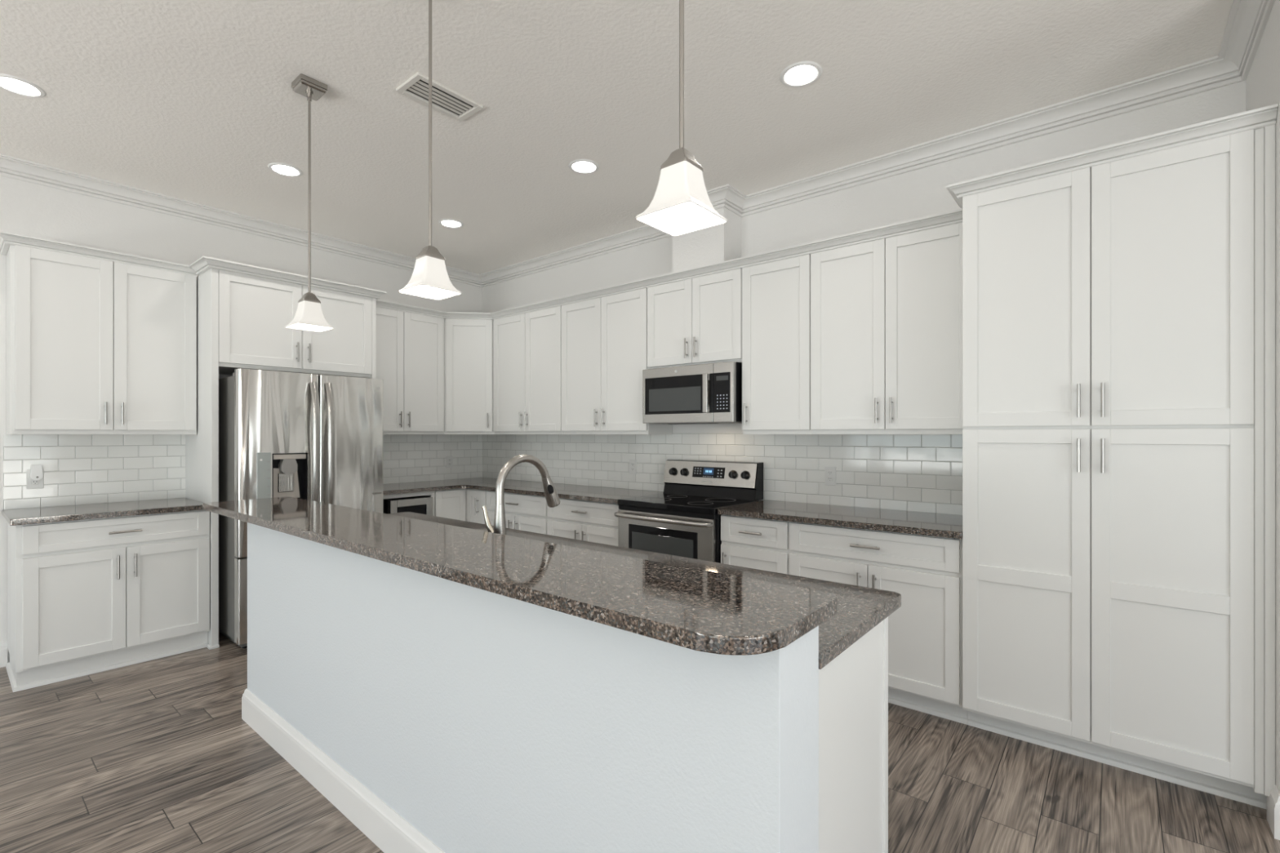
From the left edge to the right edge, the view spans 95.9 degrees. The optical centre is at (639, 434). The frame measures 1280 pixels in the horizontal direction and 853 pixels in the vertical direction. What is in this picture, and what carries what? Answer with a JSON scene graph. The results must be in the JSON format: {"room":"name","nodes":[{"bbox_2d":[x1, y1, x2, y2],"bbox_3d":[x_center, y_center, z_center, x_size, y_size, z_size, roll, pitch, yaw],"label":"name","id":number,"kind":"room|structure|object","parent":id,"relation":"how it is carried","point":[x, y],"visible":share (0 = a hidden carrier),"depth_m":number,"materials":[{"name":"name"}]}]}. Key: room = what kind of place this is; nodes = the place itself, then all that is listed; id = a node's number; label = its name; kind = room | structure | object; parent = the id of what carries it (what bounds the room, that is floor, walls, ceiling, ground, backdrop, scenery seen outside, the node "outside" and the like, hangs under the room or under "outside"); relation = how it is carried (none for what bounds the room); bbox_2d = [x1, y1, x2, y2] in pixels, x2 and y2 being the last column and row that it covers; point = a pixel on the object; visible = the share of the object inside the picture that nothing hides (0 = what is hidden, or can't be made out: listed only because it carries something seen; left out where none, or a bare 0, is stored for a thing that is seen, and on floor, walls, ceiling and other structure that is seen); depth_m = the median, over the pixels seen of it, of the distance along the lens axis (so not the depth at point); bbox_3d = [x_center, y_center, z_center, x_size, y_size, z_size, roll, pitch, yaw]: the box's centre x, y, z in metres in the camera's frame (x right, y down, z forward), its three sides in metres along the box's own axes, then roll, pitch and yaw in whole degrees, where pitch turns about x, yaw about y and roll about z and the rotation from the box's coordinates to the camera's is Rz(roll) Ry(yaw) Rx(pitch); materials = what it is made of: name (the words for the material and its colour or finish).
{"room":"kitchen","nodes":[
{"label":"kitchen","id":0,"kind":"room"},
{"bbox_2d":[0,175,482,662],"bbox_3d":[-4.562,-0.132,2.783,0.120,3.088,9.130,0,0,40],"label":"wall","id":1,"kind":"structure","parent":0,"point":[26,208],"depth_m":4.03,"materials":[{"name":"white paint"}]},
{"bbox_2d":[0,641,7,667],"bbox_3d":[-5.599,1.338,1.417,0.018,0.148,5.462,0,0,40],"label":"baseboard","id":2,"kind":"structure","parent":1,"relation":"attached to","point":[3,646],"depth_m":3.51,"materials":[{"name":"white paint"}]},
{"bbox_2d":[3,434,185,509],"bbox_3d":[-3.592,0.229,3.858,0.007,0.457,0.892,0,0,40],"label":"tile backsplash","id":3,"kind":"structure","parent":1,"relation":"attached to","point":[78,468],"depth_m":3.81,"materials":[{"name":"white tile"}]},
{"bbox_2d":[26,468,44,488],"bbox_3d":[-3.784,0.278,3.612,0.008,0.122,0.075,0,0,40],"label":"wall outlet","id":4,"kind":"object","parent":3,"relation":"attached to","point":[30,483],"visible":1,"depth_m":3.60,"materials":[{"name":"white plastic"}]},
{"bbox_2d":[31,480,39,484],"bbox_3d":[-3.783,0.298,3.611,0.004,0.029,0.033,0,0,40],"label":"receptacle","id":5,"kind":"object","parent":4,"relation":"attached to","point":[33,482],"depth_m":3.61,"materials":[{"name":"grey plastic"}]},
{"bbox_2d":[30,464,43,479],"bbox_3d":[-3.765,0.237,3.603,0.032,0.095,0.058,0,0,40],"label":"night light","id":6,"kind":"object","parent":4,"relation":"attached to","point":[36,473],"visible":1,"depth_m":3.59,"materials":[{"name":"white plastic"}]},
{"bbox_2d":[0,231,196,434],"bbox_3d":[-3.468,-0.575,3.722,0.367,1.150,0.935,0,0,40],"label":"upper cabinet","id":7,"kind":"object","parent":1,"relation":"attached to","point":[100,341],"visible":1,"depth_m":3.60,"materials":[{"name":"white paint"}]},
{"bbox_2d":[376,306,444,434],"bbox_3d":[-2.211,-0.550,5.249,0.363,1.100,0.813,0,0,40],"label":"upper cabinet","id":8,"kind":"object","parent":1,"relation":"attached to","point":[411,347],"visible":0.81,"depth_m":5.21,"materials":[{"name":"white paint"}]},
{"bbox_2d":[382,434,481,484],"bbox_3d":[-2.149,0.229,5.607,0.007,0.457,1.445,0,0,40],"label":"tile backsplash","id":9,"kind":"structure","parent":1,"relation":"attached to","point":[406,458],"depth_m":5.69,"materials":[{"name":"white tile"}]},
{"bbox_2d":[0,0,1233,274],"bbox_3d":[-1.109,-1.726,-0.064,9.070,0.100,9.130,0,0,40],"label":"ceiling","id":10,"kind":"structure","parent":0,"point":[191,100],"depth_m":2.80,"materials":[{"name":"white paint"}]},
{"bbox_2d":[0,73,45,97],"bbox_3d":[-2.991,-1.694,2.773,0.192,0.051,0.192,0,0,40],"label":"recessed light","id":11,"kind":"object","parent":10,"relation":"in","point":[15,85],"visible":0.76,"depth_m":2.81,"materials":[{"name":"white"}]},
{"bbox_2d":[267,162,302,177],"bbox_3d":[-2.243,-1.694,3.654,0.192,0.051,0.192,0,0,40],"label":"recessed light","id":12,"kind":"object","parent":10,"relation":"in","point":[283,169],"visible":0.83,"depth_m":3.69,"materials":[{"name":"white"}]},
{"bbox_2d":[284,73,333,332],"bbox_3d":[-1.582,-1.093,2.763,0.163,1.166,0.163,0,0,40],"label":"pendant lamp","id":13,"kind":"object","parent":10,"relation":"hanging from","point":[308,316],"visible":1,"depth_m":2.75,"materials":[{"name":"white glass"}]},
{"bbox_2d":[398,0,461,299],"bbox_3d":[-0.756,-1.093,2.082,0.163,1.166,0.163,0,0,40],"label":"pendant lamp","id":14,"kind":"object","parent":10,"relation":"hanging from","point":[429,278],"visible":1,"depth_m":2.08,"materials":[{"name":"white glass"}]},
{"bbox_2d":[395,71,483,121],"bbox_3d":[-0.990,-1.669,2.868,0.204,0.014,0.360,0,0,40],"label":"ceiling vent","id":15,"kind":"object","parent":10,"relation":"in","point":[446,100],"visible":0.98,"depth_m":2.86,"materials":[{"name":"white metal"}]},
{"bbox_2d":[438,218,463,227],"bbox_3d":[-1.498,-1.694,4.581,0.192,0.051,0.192,0,0,40],"label":"recessed light","id":16,"kind":"object","parent":10,"relation":"in","point":[450,223],"visible":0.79,"depth_m":4.63,"materials":[{"name":"white glass"}]},
{"bbox_2d":[568,159,599,173],"bbox_3d":[-0.350,-1.694,3.610,0.192,0.051,0.192,0,0,40],"label":"recessed light","id":17,"kind":"object","parent":10,"relation":"in","point":[580,166],"visible":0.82,"depth_m":3.65,"materials":[{"name":"white"}]},
{"bbox_2d":[635,0,727,235],"bbox_3d":[0.099,-1.093,1.376,0.163,1.166,0.163,0,0,40],"label":"pendant lamp","id":18,"kind":"object","parent":10,"relation":"hanging from","point":[681,203],"visible":1,"depth_m":1.37,"materials":[{"name":"white glass"}]},
{"bbox_2d":[779,61,822,87],"bbox_3d":[0.749,-1.694,2.688,0.192,0.051,0.192,0,0,40],"label":"recessed light","id":19,"kind":"object","parent":10,"relation":"in","point":[802,73],"visible":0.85,"depth_m":2.72,"materials":[{"name":"white"}]},
{"bbox_2d":[0,631,1279,852],"bbox_3d":[-1.109,1.442,-0.064,9.070,0.060,9.130,0,0,40],"label":"floor","id":20,"kind":"structure","parent":0,"point":[159,755],"depth_m":2.30,"materials":[{"name":"brown wood"}]},
{"bbox_2d":[5,510,209,692],"bbox_3d":[-3.338,0.952,3.653,0.651,0.920,0.882,0,0,40],"label":"base cabinet","id":21,"kind":"object","parent":20,"relation":"on","point":[87,597],"visible":0.98,"depth_m":3.43,"materials":[{"name":"white paint"}]},
{"bbox_2d":[1,497,204,525],"bbox_3d":[-3.349,0.474,3.653,0.645,0.033,0.896,0,0,40],"label":"countertop","id":22,"kind":"structure","parent":21,"relation":"on","point":[15,517],"depth_m":3.51,"materials":[{"name":"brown stone"}]},
{"bbox_2d":[185,256,386,649],"bbox_3d":[-2.695,0.130,4.409,0.686,2.564,1.215,0,0,40],"label":"tall cabinet","id":23,"kind":"object","parent":20,"relation":"on","point":[242,319],"visible":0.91,"depth_m":4.02,"materials":[{"name":"white paint"}]},
{"bbox_2d":[218,368,382,648],"bbox_3d":[-2.551,0.494,4.295,0.898,1.835,0.950,0,0,40],"label":"refrigerator","id":24,"kind":"object","parent":20,"relation":"on","point":[310,437],"visible":0.64,"depth_m":3.96,"materials":[{"name":"grey metal"}]},
{"bbox_2d":[382,495,432,515],"bbox_3d":[-2.114,0.976,5.034,0.573,0.872,0.388,0,0,40],"label":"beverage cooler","id":25,"kind":"object","parent":20,"relation":"on","point":[423,504],"visible":0.24,"depth_m":4.88,"materials":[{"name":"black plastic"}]},
{"bbox_2d":[382,488,487,524],"bbox_3d":[-1.797,0.952,5.320,0.912,0.920,1.451,0,0,40],"label":"base cabinet","id":26,"kind":"object","parent":20,"relation":"on","point":[463,504],"visible":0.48,"depth_m":5.19,"materials":[{"name":"white paint"}]},
{"bbox_2d":[382,477,663,503],"bbox_3d":[-1.178,0.474,4.813,2.518,0.033,1.453,0,0,40],"label":"countertop","id":27,"kind":"structure","parent":26,"relation":"on","point":[588,493],"depth_m":4.97,"materials":[{"name":"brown stone"}]},
{"bbox_2d":[485,490,548,534],"bbox_3d":[-0.875,0.952,5.086,0.806,0.920,0.646,0,0,40],"label":"base cabinet","id":28,"kind":"object","parent":20,"relation":"on","point":[527,513],"visible":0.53,"depth_m":4.80,"materials":[{"name":"white paint"}]},
{"bbox_2d":[241,522,888,852],"bbox_3d":[-0.636,0.897,2.235,2.881,1.030,0.732,0,0,40],"label":"kitchen island","id":29,"kind":"object","parent":20,"relation":"on","point":[436,714],"visible":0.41,"depth_m":1.50,"materials":[{"name":"white paint"}]},
{"bbox_2d":[202,496,837,655],"bbox_3d":[-0.898,0.365,2.101,3.141,0.033,0.400,0,0,40],"label":"island countertop","id":30,"kind":"structure","parent":29,"relation":"on","point":[699,610],"depth_m":1.40,"materials":[{"name":"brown stone"}]},
{"bbox_2d":[387,511,901,669],"bbox_3d":[-0.493,0.469,2.285,2.732,0.033,0.592,0,0,40],"label":"island countertop","id":31,"kind":"structure","parent":29,"relation":"on","point":[860,609],"depth_m":1.71,"materials":[{"name":"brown stone"}]},
{"bbox_2d":[481,453,559,534],"bbox_3d":[-0.472,0.265,2.329,0.117,0.374,0.328,0,0,40],"label":"faucet","id":32,"kind":"object","parent":31,"relation":"on","point":[552,497],"visible":0.84,"depth_m":2.23,"materials":[{"name":"silver metal"}]},
{"bbox_2d":[546,497,618,546],"bbox_3d":[-0.257,0.952,4.576,0.796,0.920,0.646,0,0,40],"label":"base cabinet","id":33,"kind":"object","parent":20,"relation":"on","point":[576,519],"visible":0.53,"depth_m":4.33,"materials":[{"name":"white paint"}]},
{"bbox_2d":[613,459,763,563],"bbox_3d":[0.331,0.803,4.024,0.803,1.217,0.725,0,0,40],"label":"range","id":34,"kind":"object","parent":20,"relation":"on","point":[683,520],"visible":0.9,"depth_m":3.96,"materials":[{"name":"silver metal"}]},
{"bbox_2d":[617,493,758,515],"bbox_3d":[0.332,0.475,4.023,0.802,0.042,0.570,0,0,40],"label":"cooktop","id":35,"kind":"object","parent":34,"relation":"in","point":[678,504],"depth_m":3.91,"materials":[{"name":"black glass"}]},
{"bbox_2d":[720,514,789,574],"bbox_3d":[0.853,0.952,3.661,0.453,0.920,0.646,0,0,40],"label":"base cabinet","id":36,"kind":"object","parent":20,"relation":"on","point":[760,544],"visible":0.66,"depth_m":3.43,"materials":[{"name":"white paint"}]},
{"bbox_2d":[789,521,968,724],"bbox_3d":[1.369,0.952,3.235,0.886,0.920,0.646,0,0,40],"label":"base cabinet","id":37,"kind":"object","parent":20,"relation":"on","point":[925,633],"visible":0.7,"depth_m":2.89,"materials":[{"name":"white paint"}]},
{"bbox_2d":[717,499,962,538],"bbox_3d":[1.197,0.474,3.381,1.336,0.033,0.640,0,0,40],"label":"countertop","id":38,"kind":"structure","parent":37,"relation":"on","point":[940,525],"depth_m":3.23,"materials":[{"name":"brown stone"}]},
{"bbox_2d":[946,103,1278,808],"bbox_3d":[2.067,0.119,2.643,1.062,2.586,0.667,0,0,40],"label":"pantry cabinet","id":39,"kind":"object","parent":20,"relation":"on","point":[1119,299],"visible":1,"depth_m":2.34,"materials":[{"name":"white paint"}]},
{"bbox_2d":[672,207,741,272],"bbox_3d":[0.486,-1.389,4.226,0.443,0.574,0.240,0,0,40],"label":"wall","id":40,"kind":"structure","parent":0,"point":[721,242],"depth_m":4.11,"materials":[{"name":"white paint"}]},
{"bbox_2d":[482,80,1245,500],"bbox_3d":[0.540,-0.132,4.415,5.675,3.088,0.120,0,0,40],"label":"wall","id":41,"kind":"structure","parent":0,"point":[922,193],"depth_m":3.61,"materials":[{"name":"white paint"}]},
{"bbox_2d":[444,319,493,434],"bbox_3d":[-1.646,-0.550,5.723,0.632,1.100,0.639,0,0,40],"label":"upper cabinet","id":42,"kind":"object","parent":41,"relation":"attached to","point":[468,343],"visible":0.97,"depth_m":5.50,"materials":[{"name":"white paint"}]},
{"bbox_2d":[376,208,962,319],"bbox_3d":[-0.328,-1.125,3.910,4.356,0.056,1.140,0,0,40],"label":"crown molding","id":43,"kind":"structure","parent":42,"relation":"attached to","point":[953,217],"depth_m":3.88,"materials":[{"name":"white paint"}]},
{"bbox_2d":[493,306,562,434],"bbox_3d":[-0.950,-0.550,5.327,0.955,1.100,0.363,0,0,40],"label":"upper cabinet","id":44,"kind":"object","parent":41,"relation":"attached to","point":[527,346],"visible":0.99,"depth_m":5.18,"materials":[{"name":"white paint"}]},
{"bbox_2d":[561,288,672,434],"bbox_3d":[-0.220,-0.550,4.725,0.936,1.100,0.363,0,0,40],"label":"upper cabinet","id":45,"kind":"object","parent":41,"relation":"attached to","point":[604,340],"visible":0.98,"depth_m":4.58,"materials":[{"name":"white paint"}]},
{"bbox_2d":[647,268,742,368],"bbox_3d":[0.451,-0.790,4.172,0.801,0.620,0.363,0,0,40],"label":"upper cabinet","id":46,"kind":"object","parent":41,"relation":"attached to","point":[696,321],"visible":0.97,"depth_m":4.03,"materials":[{"name":"white paint"}]},
{"bbox_2d":[642,361,742,424],"bbox_3d":[0.428,-0.277,4.146,0.765,0.403,0.421,0,0,40],"label":"microwave","id":47,"kind":"object","parent":46,"relation":"attached to","point":[708,393],"visible":0.98,"depth_m":3.96,"materials":[{"name":"silver metal"}]},
{"bbox_2d":[481,432,962,515],"bbox_3d":[0.112,0.235,4.685,4.670,0.494,0.007,0,0,40],"label":"tile backsplash","id":48,"kind":"structure","parent":41,"relation":"attached to","point":[914,473],"depth_m":3.94,"materials":[{"name":"white tile"}]},
{"bbox_2d":[629,459,636,474],"bbox_3d":[-0.060,0.270,4.816,0.075,0.122,0.008,0,0,40],"label":"wall outlet","id":49,"kind":"object","parent":48,"relation":"attached to","point":[633,463],"visible":1,"depth_m":4.81,"materials":[{"name":"white plastic"}]},
{"bbox_2d":[824,466,835,485],"bbox_3d":[1.236,0.269,3.748,0.075,0.122,0.008,0,0,40],"label":"wall outlet","id":50,"kind":"object","parent":48,"relation":"attached to","point":[829,472],"visible":1,"depth_m":3.75,"materials":[{"name":"white plastic"}]},
{"bbox_2d":[827,470,832,475],"bbox_3d":[1.235,0.249,3.746,0.033,0.029,0.004,0,0,40],"label":"receptacle","id":51,"kind":"object","parent":50,"relation":"attached to","point":[829,472],"depth_m":3.75,"materials":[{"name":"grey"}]},
{"bbox_2d":[827,476,832,481],"bbox_3d":[1.235,0.289,3.746,0.033,0.029,0.004,0,0,40],"label":"receptacle","id":52,"kind":"object","parent":50,"relation":"attached to","point":[829,478],"depth_m":3.75,"materials":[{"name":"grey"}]},
{"bbox_2d":[742,254,811,434],"bbox_3d":[0.942,-0.550,3.767,0.470,1.100,0.363,0,0,40],"label":"upper cabinet","id":53,"kind":"object","parent":41,"relation":"attached to","point":[776,295],"visible":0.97,"depth_m":3.65,"materials":[{"name":"white paint"}]},
{"bbox_2d":[810,222,963,434],"bbox_3d":[1.461,-0.550,3.339,0.873,1.100,0.363,0,0,40],"label":"upper cabinet","id":54,"kind":"object","parent":41,"relation":"attached to","point":[886,313],"visible":0.94,"depth_m":3.21,"materials":[{"name":"white paint"}]},
{"bbox_2d":[1245,0,1279,792],"bbox_3d":[3.722,-0.132,1.335,3.155,3.088,0.825,0,0,40],"label":"wall","id":55,"kind":"structure","parent":0,"point":[1263,79],"depth_m":2.07,"materials":[{"name":"white paint"}]},
{"bbox_2d":[0,0,1275,287],"bbox_3d":[-1.109,-1.624,-0.064,8.830,0.104,8.890,0,0,40],"label":"trim","id":56,"kind":"structure","parent":55,"relation":"attached to","point":[1247,20],"depth_m":3.57,"materials":[{"name":"white paint"}]},
{"bbox_2d":[1266,785,1279,839],"bbox_3d":[3.483,1.338,1.059,3.173,0.148,0.133,0,0,40],"label":"baseboard","id":57,"kind":"structure","parent":55,"relation":"attached to","point":[1273,798],"depth_m":2.03,"materials":[{"name":"white paint"}]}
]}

